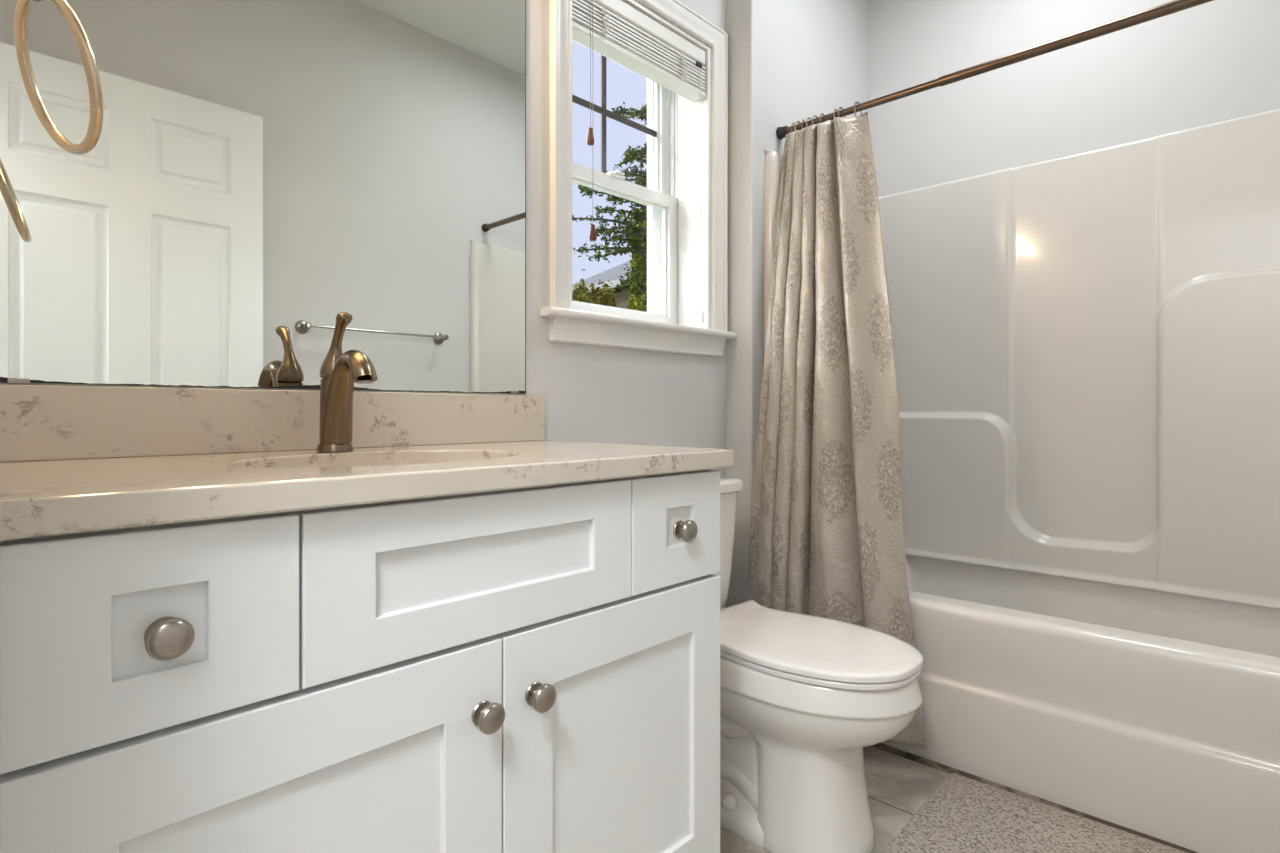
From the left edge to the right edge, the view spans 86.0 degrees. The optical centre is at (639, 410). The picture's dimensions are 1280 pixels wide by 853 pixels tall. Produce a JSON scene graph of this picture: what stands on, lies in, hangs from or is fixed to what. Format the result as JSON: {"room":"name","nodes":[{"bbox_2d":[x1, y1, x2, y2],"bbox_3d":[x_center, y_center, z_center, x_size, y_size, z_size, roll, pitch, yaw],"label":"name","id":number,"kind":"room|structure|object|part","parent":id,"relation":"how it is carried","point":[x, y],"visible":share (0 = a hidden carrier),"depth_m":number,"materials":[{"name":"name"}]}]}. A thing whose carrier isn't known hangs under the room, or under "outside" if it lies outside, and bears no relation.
{"room":"bathroom","nodes":[
{"label":"bathroom","id":0,"kind":"room"},
{"bbox_2d":[0,0,725,607],"bbox_3d":[-0.442,-0.400,1.586,0.200,2.700,1.875,0,0,43],"label":"wall","id":1,"kind":"structure","parent":0,"point":[592,393],"depth_m":1.77,"materials":[{"name":"paint"}]},
{"bbox_2d":[0,0,525,393],"bbox_3d":[-0.597,-0.544,1.270,0.008,1.012,0.954,0,0,43],"label":"wall mirror","id":2,"kind":"object","parent":1,"relation":"attached to","point":[258,173],"visible":0.96,"depth_m":1.20,"materials":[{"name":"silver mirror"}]},
{"bbox_2d":[0,384,544,461],"bbox_3d":[-0.578,0.018,1.282,0.020,0.107,0.999,0,0,43],"label":"backsplash","id":3,"kind":"structure","parent":1,"relation":"attached to","point":[38,422],"depth_m":1.14,"materials":[{"name":"stone"}]},
{"bbox_2d":[540,0,735,356],"bbox_3d":[-0.050,-0.681,1.988,0.267,1.024,0.748,0,0,43],"label":"window","id":4,"kind":"structure","parent":1,"relation":"in","point":[677,282],"depth_m":2.14,"materials":[{"name":"paint"}]},
{"bbox_2d":[572,55,656,172],"bbox_3d":[-0.109,-0.893,2.057,0.005,0.390,0.470,0,0,43],"label":"grille","id":5,"kind":"object","parent":4,"relation":"attached to","point":[602,110],"depth_m":2.06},
{"bbox_3d":[-0.108,-0.887,2.055,0.030,0.454,0.566,0,0,43],"label":"sash","id":6,"kind":"part","parent":4,"relation":"part of","materials":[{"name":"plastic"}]},
{"bbox_3d":[-0.079,-0.472,2.028,0.030,0.428,0.566,0,0,43],"label":"sash","id":7,"kind":"part","parent":4,"relation":"part of","materials":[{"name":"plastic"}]},
{"bbox_2d":[572,0,704,322],"bbox_3d":[0.004,-0.695,1.945,0.066,0.846,0.550,0,0,43],"label":"window blind","id":8,"kind":"object","parent":4,"relation":"attached to","point":[615,30],"visible":1,"depth_m":1.92,"materials":[{"name":"white plastic"}]},
{"bbox_3d":[-0.130,-0.896,1.774,0.006,0.348,0.002,0,0,43],"label":"pull cord","id":9,"kind":"part","parent":8,"relation":"part of","materials":[{"name":"white fabric"}]},
{"bbox_3d":[-0.124,-0.772,1.780,0.006,0.596,0.002,0,0,43],"label":"pull cord","id":10,"kind":"part","parent":8,"relation":"part of","materials":[{"name":"white fabric"}]},
{"bbox_3d":[-0.089,-1.025,1.813,0.013,0.081,0.041,0,0,43],"label":"ladder cord","id":11,"kind":"part","parent":8,"relation":"part of","materials":[{"name":"white fabric"}]},
{"bbox_3d":[-0.002,-0.980,1.950,0.050,0.016,0.548,0,0,43],"label":"rail","id":12,"kind":"part","parent":8,"relation":"part of","materials":[{"name":"white wood"}]},
{"bbox_3d":[0.131,-1.025,2.045,0.015,0.081,0.034,0,0,43],"label":"ladder cord","id":13,"kind":"part","parent":8,"relation":"part of","materials":[{"name":"white fabric"}]},
{"bbox_3d":[0.188,-0.682,2.111,0.005,0.744,0.016,0,0,43],"label":"tilt cord","id":14,"kind":"part","parent":8,"relation":"part of","materials":[{"name":"white fabric"}]},
{"bbox_3d":[-0.106,-0.680,2.050,0.101,0.905,0.582,0,0,43],"label":"frame","id":15,"kind":"part","parent":4,"relation":"part of","materials":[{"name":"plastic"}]},
{"bbox_2d":[726,0,868,606],"bbox_3d":[0.554,-0.400,2.565,0.300,2.700,0.915,0,0,43],"label":"wall","id":16,"kind":"structure","parent":0,"point":[790,61],"depth_m":2.18,"materials":[{"name":"paint"}]},
{"bbox_2d":[776,0,1213,139],"bbox_3d":[0.998,-0.905,1.727,1.496,0.040,0.040,0,0,43],"label":"shower curtain rod","id":17,"kind":"object","parent":16,"relation":"attached to","point":[1174,6],"visible":0.97,"depth_m":1.74,"materials":[{"name":"brown metal"}]},
{"bbox_2d":[854,101,861,116],"bbox_3d":[0.653,-0.888,2.054,0.041,0.075,0.006,0,0,-39],"label":"curtain ring","id":18,"kind":"object","parent":17,"relation":"hanging from","point":[856,102],"visible":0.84,"depth_m":2.04,"materials":[{"name":"silver metal"}]},
{"bbox_2d":[720,746,948,852],"bbox_3d":[-0.031,1.000,0.787,1.897,0.100,4.300,0,0,43],"label":"floor","id":19,"kind":"structure","parent":0,"point":[898,787],"depth_m":1.70,"materials":[{"name":"tile"}]},
{"bbox_2d":[0,469,719,852],"bbox_3d":[-0.374,0.527,1.088,0.580,0.846,0.976,0,0,43],"label":"vanity cabinet","id":20,"kind":"object","parent":19,"relation":"on","point":[536,669],"visible":0.98,"depth_m":0.79,"materials":[{"name":"paint"}]},
{"bbox_3d":[-0.449,0.204,0.649,0.020,0.187,0.234,0,0,43],"label":"drawer","id":21,"kind":"part","parent":20,"relation":"part of","materials":[{"name":"paint"}]},
{"bbox_3d":[-0.437,0.210,0.636,0.032,0.038,0.038,0,0,43],"label":"knob","id":22,"kind":"part","parent":20,"relation":"part of","materials":[{"name":"silver metal"}]},
{"bbox_3d":[-0.360,0.570,0.743,0.020,0.530,0.492,0,0,43],"label":"door","id":23,"kind":"part","parent":20,"relation":"part of","materials":[{"name":"paint"}]},
{"bbox_2d":[0,384,733,540],"bbox_3d":[-0.378,0.034,1.093,0.570,0.140,0.999,0,0,43],"label":"countertop","id":24,"kind":"structure","parent":20,"relation":"on","point":[74,459],"depth_m":1.00,"materials":[{"name":"stone"}]},
{"bbox_2d":[316,312,377,452],"bbox_3d":[-0.493,-0.048,1.156,0.161,0.239,0.060,0,0,43],"label":"faucet","id":25,"kind":"object","parent":24,"relation":"on","point":[339,371],"visible":1,"depth_m":1.16,"materials":[{"name":"brown metal"}]},
{"bbox_3d":[-0.520,-0.103,1.182,0.074,0.128,0.048,0,0,43],"label":"handle","id":26,"kind":"part","parent":25,"relation":"part of","materials":[{"name":"brown metal"}]},
{"bbox_3d":[-0.488,-0.022,1.152,0.149,0.158,0.053,0,0,43],"label":"spout","id":27,"kind":"part","parent":25,"relation":"part of","materials":[{"name":"brown metal"}]},
{"bbox_3d":[-0.193,0.204,0.919,0.020,0.187,0.501,0,0,43],"label":"drawer","id":28,"kind":"part","parent":20,"relation":"part of","materials":[{"name":"paint"}]},
{"bbox_3d":[-0.194,0.393,0.880,0.032,0.038,0.038,0,0,43],"label":"knob","id":29,"kind":"part","parent":20,"relation":"part of","materials":[{"name":"silver metal"}]},
{"bbox_3d":[-0.136,0.393,0.942,0.032,0.038,0.038,0,0,43],"label":"knob","id":30,"kind":"part","parent":20,"relation":"part of","materials":[{"name":"silver metal"}]},
{"bbox_3d":[-0.024,0.570,1.098,0.020,0.530,0.480,0,0,43],"label":"door","id":31,"kind":"part","parent":20,"relation":"part of","materials":[{"name":"paint"}]},
{"bbox_3d":[0.061,0.204,1.187,0.020,0.187,0.234,0,0,43],"label":"drawer","id":32,"kind":"part","parent":20,"relation":"part of","materials":[{"name":"paint"}]},
{"bbox_3d":[0.079,0.207,1.181,0.032,0.038,0.038,0,0,43],"label":"knob","id":33,"kind":"part","parent":20,"relation":"part of","materials":[{"name":"silver metal"}]},
{"bbox_2d":[713,477,922,852],"bbox_3d":[0.284,0.576,1.639,0.755,0.779,0.387,0,0,43],"label":"toilet","id":34,"kind":"object","parent":19,"relation":"on","point":[802,696],"visible":0.64,"depth_m":1.45,"materials":[{"name":"ceramic"}]},
{"bbox_3d":[0.083,0.386,1.829,0.200,0.330,0.368,0,0,43],"label":"tank","id":35,"kind":"part","parent":34,"relation":"part of","materials":[{"name":"ceramic"}]},
{"bbox_3d":[0.088,0.203,1.825,0.213,0.033,0.387,0,0,43],"label":"tank lid","id":36,"kind":"part","parent":34,"relation":"part of","materials":[{"name":"ceramic"}]},
{"bbox_3d":[0.363,0.539,1.564,0.522,0.013,0.368,0,0,43],"label":"seat","id":37,"kind":"part","parent":34,"relation":"part of","materials":[{"name":"plastic"}]},
{"bbox_3d":[0.363,0.522,1.564,0.528,0.017,0.372,0,0,43],"label":"lid","id":38,"kind":"part","parent":34,"relation":"part of","materials":[{"name":"plastic"}]},
{"bbox_3d":[0.363,0.748,1.563,0.537,0.404,0.368,0,0,43],"label":"bowl","id":39,"kind":"part","parent":34,"relation":"part of","materials":[{"name":"ceramic"}]},
{"bbox_2d":[764,109,1279,852],"bbox_3d":[1.193,0.059,1.933,1.496,1.781,0.748,0,0,43],"label":"bathtub","id":40,"kind":"object","parent":19,"relation":"on","point":[1087,344],"visible":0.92,"depth_m":2.02,"materials":[{"name":"plastic"}]},
{"bbox_3d":[0.663,-0.161,2.431,0.041,1.340,0.738,0,0,43],"label":"surround panel","id":41,"kind":"part","parent":40,"relation":"part of","materials":[{"name":"plastic"}]},
{"bbox_3d":[1.420,-0.150,2.155,1.452,1.361,0.114,0,0,43],"label":"surround panel","id":42,"kind":"part","parent":40,"relation":"part of","materials":[{"name":"plastic"}]},
{"bbox_2d":[905,554,1279,657],"bbox_3d":[1.207,0.670,1.948,1.417,0.320,0.628,0,0,43],"label":"basin","id":43,"kind":"object","parent":40,"relation":"in","point":[1245,621],"depth_m":2.10,"materials":[{"name":"plastic"}]},
{"bbox_2d":[881,773,1186,852],"bbox_3d":[0.935,0.946,1.330,0.812,0.008,0.530,0,0,43],"label":"bath mat","id":44,"kind":"object","parent":19,"relation":"on","point":[963,814],"visible":1,"depth_m":1.54,"materials":[{"name":"fabric"}]},
{"bbox_2d":[746,112,925,748],"bbox_3d":[0.565,0.005,1.982,0.511,1.779,0.226,0,0,43],"label":"shower curtain","id":45,"kind":"object","parent":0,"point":[826,538],"visible":0.86,"depth_m":1.99,"materials":[{"name":"fabric"}]},
{"bbox_2d":[872,743,1198,852],"bbox_3d":[0.949,0.945,1.676,1.497,0.010,0.018,0,0,43],"label":"trim","id":46,"kind":"structure","parent":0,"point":[910,756],"depth_m":1.70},
{"bbox_2d":[869,0,1279,196],"bbox_3d":[1.522,-0.400,2.208,1.597,2.700,0.100,0,0,43],"label":"wall","id":47,"kind":"structure","parent":0,"point":[1215,61],"depth_m":2.30,"materials":[{"name":"paint"}]},
{"bbox_3d":[-0.393,-0.400,0.331,1.597,2.700,0.120,0,0,43],"label":"wall","id":48,"kind":"structure","parent":0,"visible":0},
{"bbox_2d":[14,0,102,154],"bbox_3d":[-0.668,-0.391,0.753,0.170,0.191,0.112,0,0,43],"label":"towel ring","id":49,"kind":"object","parent":48,"relation":"attached to","point":[23,7],"visible":1,"depth_m":0.77,"materials":[{"name":"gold metal"}]},
{"label":"outside","id":50,"kind":"structure","parent":0,"visible":0},
{"bbox_3d":[-4.639,1.300,20.927,32.478,0.300,36.000,0,0,43],"label":"ground","id":51,"kind":"structure","parent":50,"visible":0},
{"bbox_2d":[572,280,589,302],"bbox_3d":[-0.824,-0.185,7.932,0.909,2.672,0.895,0,0,43],"label":"shrub","id":52,"kind":"object","parent":51,"relation":"on","point":[582,297],"visible":0.02,"depth_m":7.83,"materials":[{"name":"green plant"}]},
{"bbox_2d":[572,269,617,306],"bbox_3d":[-0.597,-0.351,8.756,1.014,3.004,1.048,0,0,43],"label":"shrub","id":53,"kind":"object","parent":51,"relation":"on","point":[607,298],"visible":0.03,"depth_m":8.59,"materials":[{"name":"green plant"}]},
{"bbox_2d":[572,260,645,310],"bbox_3d":[2.921,-1.675,15.128,7.570,5.650,6.120,0,0,43],"label":"house","id":54,"kind":"structure","parent":51,"relation":"on","point":[604,276],"depth_m":14.78,"materials":[{"name":"beige paint"}]},
{"bbox_2d":[572,102,646,302],"bbox_3d":[-0.119,-1.449,8.237,1.186,5.203,1.654,0,0,43],"label":"tree","id":55,"kind":"object","parent":51,"relation":"on","point":[640,271],"visible":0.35,"depth_m":8.37,"materials":[{"name":"green plant"}]},
{"bbox_2d":[626,217,646,311],"bbox_3d":[0.145,-0.846,9.392,0.974,3.993,0.969,0,0,43],"label":"shrub","id":56,"kind":"object","parent":51,"relation":"on","point":[633,305],"visible":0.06,"depth_m":9.25,"materials":[{"name":"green plant"}]}
]}

